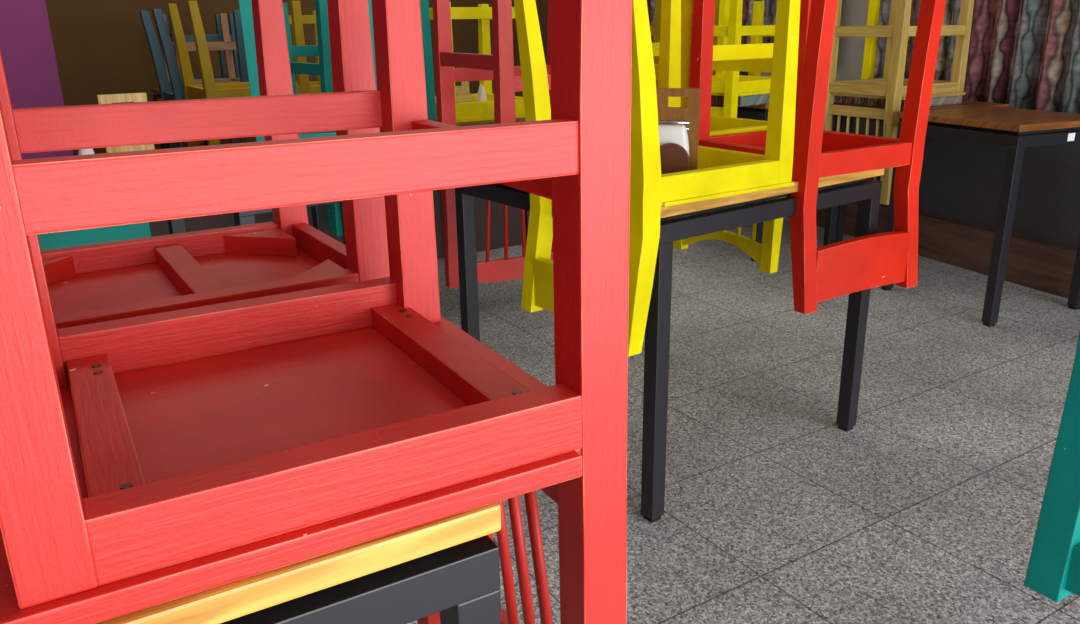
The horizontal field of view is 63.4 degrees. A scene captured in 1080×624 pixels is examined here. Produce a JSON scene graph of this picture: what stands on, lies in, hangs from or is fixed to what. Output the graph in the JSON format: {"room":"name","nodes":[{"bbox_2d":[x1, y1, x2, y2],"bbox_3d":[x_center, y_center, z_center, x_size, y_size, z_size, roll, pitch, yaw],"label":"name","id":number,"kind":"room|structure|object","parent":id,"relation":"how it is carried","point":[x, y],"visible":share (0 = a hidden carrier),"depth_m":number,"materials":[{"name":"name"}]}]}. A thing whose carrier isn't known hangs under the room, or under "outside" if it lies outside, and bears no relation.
{"room":"cafe","nodes":[
{"label":"cafe","id":0,"kind":"room"},
{"bbox_2d":[0,0,72,158],"bbox_3d":[-2.372,-1.334,3.035,1.050,2.900,0.390,-12,21,-30],"label":"wall","id":1,"kind":"structure","parent":0,"point":[26,43],"depth_m":3.24,"materials":[{"name":"purple paint"}]},
{"bbox_2d":[45,0,547,155],"bbox_3d":[-2.724,-2.332,6.084,8.800,2.900,0.100,-12,21,-30],"label":"wall","id":2,"kind":"structure","parent":0,"point":[101,47],"depth_m":6.08,"materials":[{"name":"brown paint"}]},
{"bbox_2d":[289,10,320,91],"bbox_3d":[-1.302,-1.234,4.734,0.427,0.756,0.416,-12,21,-30],"label":"dining chair","id":3,"kind":"object","parent":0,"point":[315,86],"visible":0.06,"depth_m":4.60,"materials":[{"name":"yellow paint"}]},
{"bbox_2d":[149,187,521,258],"bbox_3d":[-1.629,-0.327,3.587,4.200,0.620,0.033,-12,21,-30],"label":"wall partition","id":4,"kind":"structure","parent":0,"point":[157,228],"depth_m":4.34,"materials":[{"name":"brown paint"}]},
{"bbox_2d":[407,206,1079,623],"bbox_3d":[-0.017,0.364,2.530,8.800,0.080,9.900,-12,21,-30],"label":"floor","id":5,"kind":"structure","parent":0,"point":[927,510],"depth_m":2.35,"materials":[{"name":"grey tile"}]},
{"bbox_2d":[38,222,150,250],"bbox_3d":[-1.307,0.109,2.054,0.735,0.740,0.550,-12,21,-30],"label":"dining table","id":6,"kind":"object","parent":5,"relation":"on","point":[48,241],"visible":0.03,"depth_m":1.86,"materials":[{"name":"wood"}]},
{"bbox_2d":[78,149,94,154],"bbox_3d":[-0.989,-0.306,1.917,0.050,0.125,0.052,-12,21,-30],"label":"napkin stack","id":7,"kind":"object","parent":6,"relation":"on","point":[80,151],"visible":0.09,"depth_m":1.89,"materials":[{"name":"white paper"}]},
{"bbox_2d":[97,93,154,152],"bbox_3d":[-0.912,-0.372,1.959,0.100,0.222,0.099,-12,21,-30],"label":"napkin holder","id":8,"kind":"object","parent":6,"relation":"on","point":[127,97],"visible":0.04,"depth_m":1.97,"materials":[{"name":"brown wood"}]},
{"bbox_2d":[151,88,164,148],"bbox_3d":[-1.949,-1.060,5.638,0.800,0.740,0.800,-12,21,-30],"label":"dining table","id":9,"kind":"object","parent":5,"relation":"on","point":[154,90],"visible":0.06,"depth_m":5.60,"materials":[{"name":"brown wood"}]},
{"bbox_2d":[161,13,243,147],"bbox_3d":[-1.975,-1.357,5.221,0.416,0.806,0.438,-12,21,-30],"label":"dining chair","id":10,"kind":"object","parent":9,"relation":"on","point":[226,44],"visible":0.12,"depth_m":5.35,"materials":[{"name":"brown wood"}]},
{"bbox_2d":[165,14,239,78],"bbox_3d":[-2.152,-1.517,5.618,0.416,0.746,0.407,-12,21,-30],"label":"dining chair","id":11,"kind":"object","parent":9,"relation":"on","point":[209,37],"visible":0.19,"depth_m":5.51,"materials":[{"name":"teal paint"}]},
{"bbox_2d":[157,99,169,148],"bbox_3d":[-1.583,-0.790,4.799,0.750,0.740,0.660,-12,21,-30],"label":"dining table","id":12,"kind":"object","parent":5,"relation":"on","point":[167,145],"visible":0.02,"depth_m":4.81,"materials":[{"name":"brown wood"}]},
{"bbox_2d":[139,9,248,147],"bbox_3d":[-1.624,-1.096,4.314,0.488,0.746,0.396,-12,21,-30],"label":"dining chair","id":13,"kind":"object","parent":12,"relation":"on","point":[177,93],"visible":0.25,"depth_m":4.24,"materials":[{"name":"teal paint"}]},
{"bbox_2d":[168,201,341,235],"bbox_3d":[-0.724,-0.075,2.587,0.500,0.740,0.600,-15,23,-37],"label":"dining table","id":14,"kind":"object","parent":5,"relation":"on","point":[319,210],"visible":0.06,"depth_m":2.59,"materials":[{"name":"brown wood"}]},
{"bbox_2d":[239,0,379,141],"bbox_3d":[-0.678,-0.565,2.656,0.367,0.746,0.336,-7,19,-17],"label":"dining chair","id":15,"kind":"object","parent":14,"relation":"on","point":[245,6],"visible":0.04,"depth_m":2.41,"materials":[{"name":"teal paint"}]},
{"bbox_2d":[204,92,320,145],"bbox_3d":[-1.189,-0.611,4.156,0.620,0.790,0.550,-12,21,-30],"label":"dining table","id":16,"kind":"object","parent":5,"relation":"on","point":[231,140],"visible":0.02,"depth_m":3.72,"materials":[{"name":"brown wood"}]},
{"bbox_2d":[167,1,309,146],"bbox_3d":[-1.333,-1.003,3.922,0.477,0.726,0.466,-12,21,-30],"label":"dining chair","id":17,"kind":"object","parent":16,"relation":"on","point":[208,89],"visible":0.37,"depth_m":3.77,"materials":[{"name":"yellow paint"}]},
{"bbox_2d":[96,502,500,623],"bbox_3d":[-0.629,0.456,0.970,0.860,0.740,0.920,-11,21,-29],"label":"dining table","id":18,"kind":"object","parent":5,"relation":"on","point":[449,566],"visible":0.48,"depth_m":0.65,"materials":[{"name":"brown wood"}]},
{"bbox_2d":[41,0,389,328],"bbox_3d":[-0.495,-0.084,1.200,0.515,0.756,0.408,-12,21,-30],"label":"dining chair","id":19,"kind":"object","parent":18,"relation":"on","point":[108,281],"visible":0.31,"depth_m":1.25,"materials":[{"name":"red paint"}]},
{"bbox_2d":[0,0,631,623],"bbox_3d":[-0.234,0.094,0.817,0.497,0.890,0.445,-11,21,-28],"label":"dining chair","id":20,"kind":"object","parent":18,"relation":"on","point":[146,461],"visible":0.93,"depth_m":0.68,"materials":[{"name":"red paint"}]},
{"bbox_2d":[340,118,529,244],"bbox_3d":[-0.577,-0.452,3.725,0.820,0.740,0.800,-12,21,-30],"label":"dining table","id":21,"kind":"object","parent":5,"relation":"on","point":[527,212],"visible":0.02,"depth_m":3.39,"materials":[{"name":"brown wood"}]},
{"bbox_2d":[283,0,436,235],"bbox_3d":[-0.698,-0.762,3.375,0.453,0.821,0.431,-14,22,-34],"label":"dining chair","id":22,"kind":"object","parent":21,"relation":"on","point":[323,69],"visible":0.25,"depth_m":3.22,"materials":[{"name":"teal paint"}]},
{"bbox_2d":[429,2,524,122],"bbox_3d":[-0.290,-0.873,3.583,0.416,0.740,0.407,-12,21,-30],"label":"dining chair","id":23,"kind":"object","parent":21,"relation":"on","point":[473,111],"visible":0.27,"depth_m":3.40,"materials":[{"name":"yellow paint"}]},
{"bbox_2d":[455,81,472,102],"bbox_3d":[-0.336,-0.889,3.584,0.120,0.150,0.099,-8,19,-20],"label":"napkin holder","id":24,"kind":"object","parent":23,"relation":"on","point":[463,95],"visible":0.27,"depth_m":3.55,"materials":[{"name":"brown wood"}]},
{"bbox_2d":[477,84,486,101],"bbox_3d":[-0.243,-0.890,3.647,0.035,0.110,0.052,-8,19,-20],"label":"napkin stack","id":25,"kind":"object","parent":23,"relation":"on","point":[481,96],"visible":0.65,"depth_m":3.63,"materials":[{"name":"white paper"}]},
{"bbox_2d":[455,169,883,522],"bbox_3d":[0.326,-0.038,2.422,0.797,0.740,0.800,-14,22,-35],"label":"dining table","id":26,"kind":"object","parent":5,"relation":"on","point":[837,190],"visible":0.59,"depth_m":2.01,"materials":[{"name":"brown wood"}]},
{"bbox_2d":[433,0,552,287],"bbox_3d":[-0.016,-0.448,2.441,0.416,0.854,0.454,-10,20,-25],"label":"dining chair","id":27,"kind":"object","parent":26,"relation":"on","point":[499,67],"visible":0.19,"depth_m":2.46,"materials":[{"name":"red paint"}]},
{"bbox_2d":[514,0,800,355],"bbox_3d":[0.257,-0.356,1.996,0.481,0.745,0.420,-13,22,-32],"label":"dining chair","id":28,"kind":"object","parent":26,"relation":"on","point":[719,173],"visible":0.52,"depth_m":1.89,"materials":[{"name":"yellow paint"}]},
{"bbox_2d":[656,88,700,173],"bbox_3d":[0.299,-0.392,1.959,0.100,0.205,0.099,4,19,16],"label":"napkin holder","id":29,"kind":"object","parent":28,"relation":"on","point":[674,158],"visible":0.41,"depth_m":1.97,"materials":[{"name":"brown wood"}]},
{"bbox_2d":[658,124,688,154],"bbox_3d":[0.288,-0.362,1.972,0.094,0.115,0.052,4,19,16],"label":"napkin stack","id":30,"kind":"object","parent":29,"relation":"in","point":[668,133],"visible":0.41,"depth_m":1.94,"materials":[{"name":"white paper"}]},
{"bbox_2d":[652,0,782,272],"bbox_3d":[0.446,-0.535,2.649,0.448,0.833,0.446,-13,22,-33],"label":"dining chair","id":31,"kind":"object","parent":26,"relation":"on","point":[734,57],"visible":0.23,"depth_m":2.67,"materials":[{"name":"yellow paint"}]},
{"bbox_2d":[689,0,945,313],"bbox_3d":[0.687,-0.444,2.255,0.426,0.747,0.452,-12,21,-30],"label":"dining chair","id":32,"kind":"object","parent":26,"relation":"on","point":[845,267],"visible":0.76,"depth_m":2.13,"materials":[{"name":"red paint"}]},
{"bbox_2d":[711,103,853,261],"bbox_3d":[0.963,-0.795,4.694,0.620,0.740,1.200,-12,21,-30],"label":"dining table","id":33,"kind":"object","parent":5,"relation":"on","point":[755,112],"visible":0.14,"depth_m":4.13,"materials":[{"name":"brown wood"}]},
{"bbox_2d":[650,0,719,87],"bbox_3d":[0.618,-1.161,4.493,0.447,0.890,0.416,-15,23,-36],"label":"dining chair","id":34,"kind":"object","parent":33,"relation":"on","point":[654,30],"visible":0.08,"depth_m":4.17,"materials":[{"name":"yellow paint"}]},
{"bbox_2d":[711,0,774,117],"bbox_3d":[0.857,-1.014,4.036,0.447,0.890,0.416,-16,24,-39],"label":"dining chair","id":35,"kind":"object","parent":33,"relation":"on","point":[731,90],"visible":0.31,"depth_m":3.80,"materials":[{"name":"yellow paint"}]},
{"bbox_2d":[711,93,769,106],"bbox_3d":[0.880,-1.000,4.062,0.374,0.046,0.400,-16,24,-39],"label":"cushion","id":36,"kind":"object","parent":35,"relation":"on","point":[744,99],"depth_m":3.88,"materials":[{"name":"fabric"}]},
{"bbox_2d":[748,0,879,111],"bbox_3d":[1.311,-1.082,4.262,0.437,0.824,0.416,-11,21,-28],"label":"dining chair","id":37,"kind":"object","parent":33,"relation":"on","point":[868,67],"visible":0.04,"depth_m":4.15,"materials":[{"name":"yellow paint"}]},
{"bbox_2d":[823,100,1009,245],"bbox_3d":[1.706,-0.594,4.046,0.420,0.740,0.600,-8,20,-22],"label":"dining table","id":38,"kind":"object","parent":5,"relation":"on","point":[831,212],"visible":0.12,"depth_m":4.12,"materials":[{"name":"brown wood"}]},
{"bbox_2d":[822,0,973,204],"bbox_3d":[1.544,-0.959,3.850,0.443,0.880,0.416,-11,21,-28],"label":"dining chair","id":39,"kind":"object","parent":38,"relation":"on","point":[889,91],"visible":0.68,"depth_m":3.72,"materials":[{"name":"brown wood"}]},
{"bbox_2d":[834,95,962,108],"bbox_3d":[1.570,-0.943,3.871,0.370,0.036,0.400,-11,21,-28],"label":"cushion","id":40,"kind":"object","parent":39,"relation":"on","point":[936,100],"depth_m":3.76,"materials":[{"name":"fabric"}]},
{"bbox_2d":[881,106,1079,326],"bbox_3d":[1.784,-0.406,3.470,0.505,0.740,0.560,-8,20,-22],"label":"dining table","id":41,"kind":"object","parent":5,"relation":"on","point":[963,124],"visible":0.85,"depth_m":3.19,"materials":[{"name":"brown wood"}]},
{"bbox_3d":[1.314,0.392,1.071,0.780,0.740,0.770,-12,21,-30],"label":"dining table","id":42,"kind":"object","parent":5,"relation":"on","visible":0},
{"bbox_2d":[1024,331,1079,601],"bbox_3d":[0.960,-0.008,1.009,0.468,0.824,0.436,-12,21,-30],"label":"dining chair","id":43,"kind":"object","parent":42,"relation":"on","point":[1053,570],"visible":1,"depth_m":1.14,"materials":[{"name":"teal paint"}]},
{"bbox_2d":[647,0,1079,113],"bbox_3d":[2.055,-2.057,3.900,0.100,2.200,8.500,-8,20,-22],"label":"wall","id":44,"kind":"structure","parent":0,"point":[648,1],"depth_m":6.67,"materials":[{"name":"grey paint"}]},
{"bbox_2d":[650,0,776,43],"bbox_3d":[1.206,-2.370,5.452,0.070,1.450,1.942,-8,20,-22],"label":"curtain","id":45,"kind":"object","parent":44,"relation":"hanging from","point":[770,6],"visible":0.05,"depth_m":5.37,"materials":[{"name":"fabric"}]},
{"bbox_2d":[760,0,868,80],"bbox_3d":[1.652,-2.027,4.756,0.017,1.580,1.400,-8,20,-22],"label":"window","id":46,"kind":"structure","parent":44,"relation":"in","point":[853,12],"depth_m":4.80,"materials":[{"name":"grey"}]},
{"bbox_2d":[767,111,1079,246],"bbox_3d":[1.947,-0.754,4.271,0.180,0.505,8.500,-8,20,-22],"label":"wall","id":47,"kind":"structure","parent":0,"point":[960,180],"depth_m":3.88,"materials":[{"name":"grey paint"}]},
{"bbox_2d":[746,196,1076,298],"bbox_3d":[1.911,-0.415,4.363,0.250,0.195,8.500,-8,20,-22],"label":"baseboard","id":48,"kind":"structure","parent":47,"relation":"attached to","point":[1039,264],"depth_m":3.92,"materials":[{"name":"brown wood"}]},
{"bbox_2d":[874,0,1079,113],"bbox_3d":[2.222,-1.559,3.234,0.071,1.635,2.522,-8,20,-22],"label":"curtain","id":49,"kind":"object","parent":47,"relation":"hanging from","point":[1023,54],"visible":0.52,"depth_m":3.79,"materials":[{"name":"fabric"}]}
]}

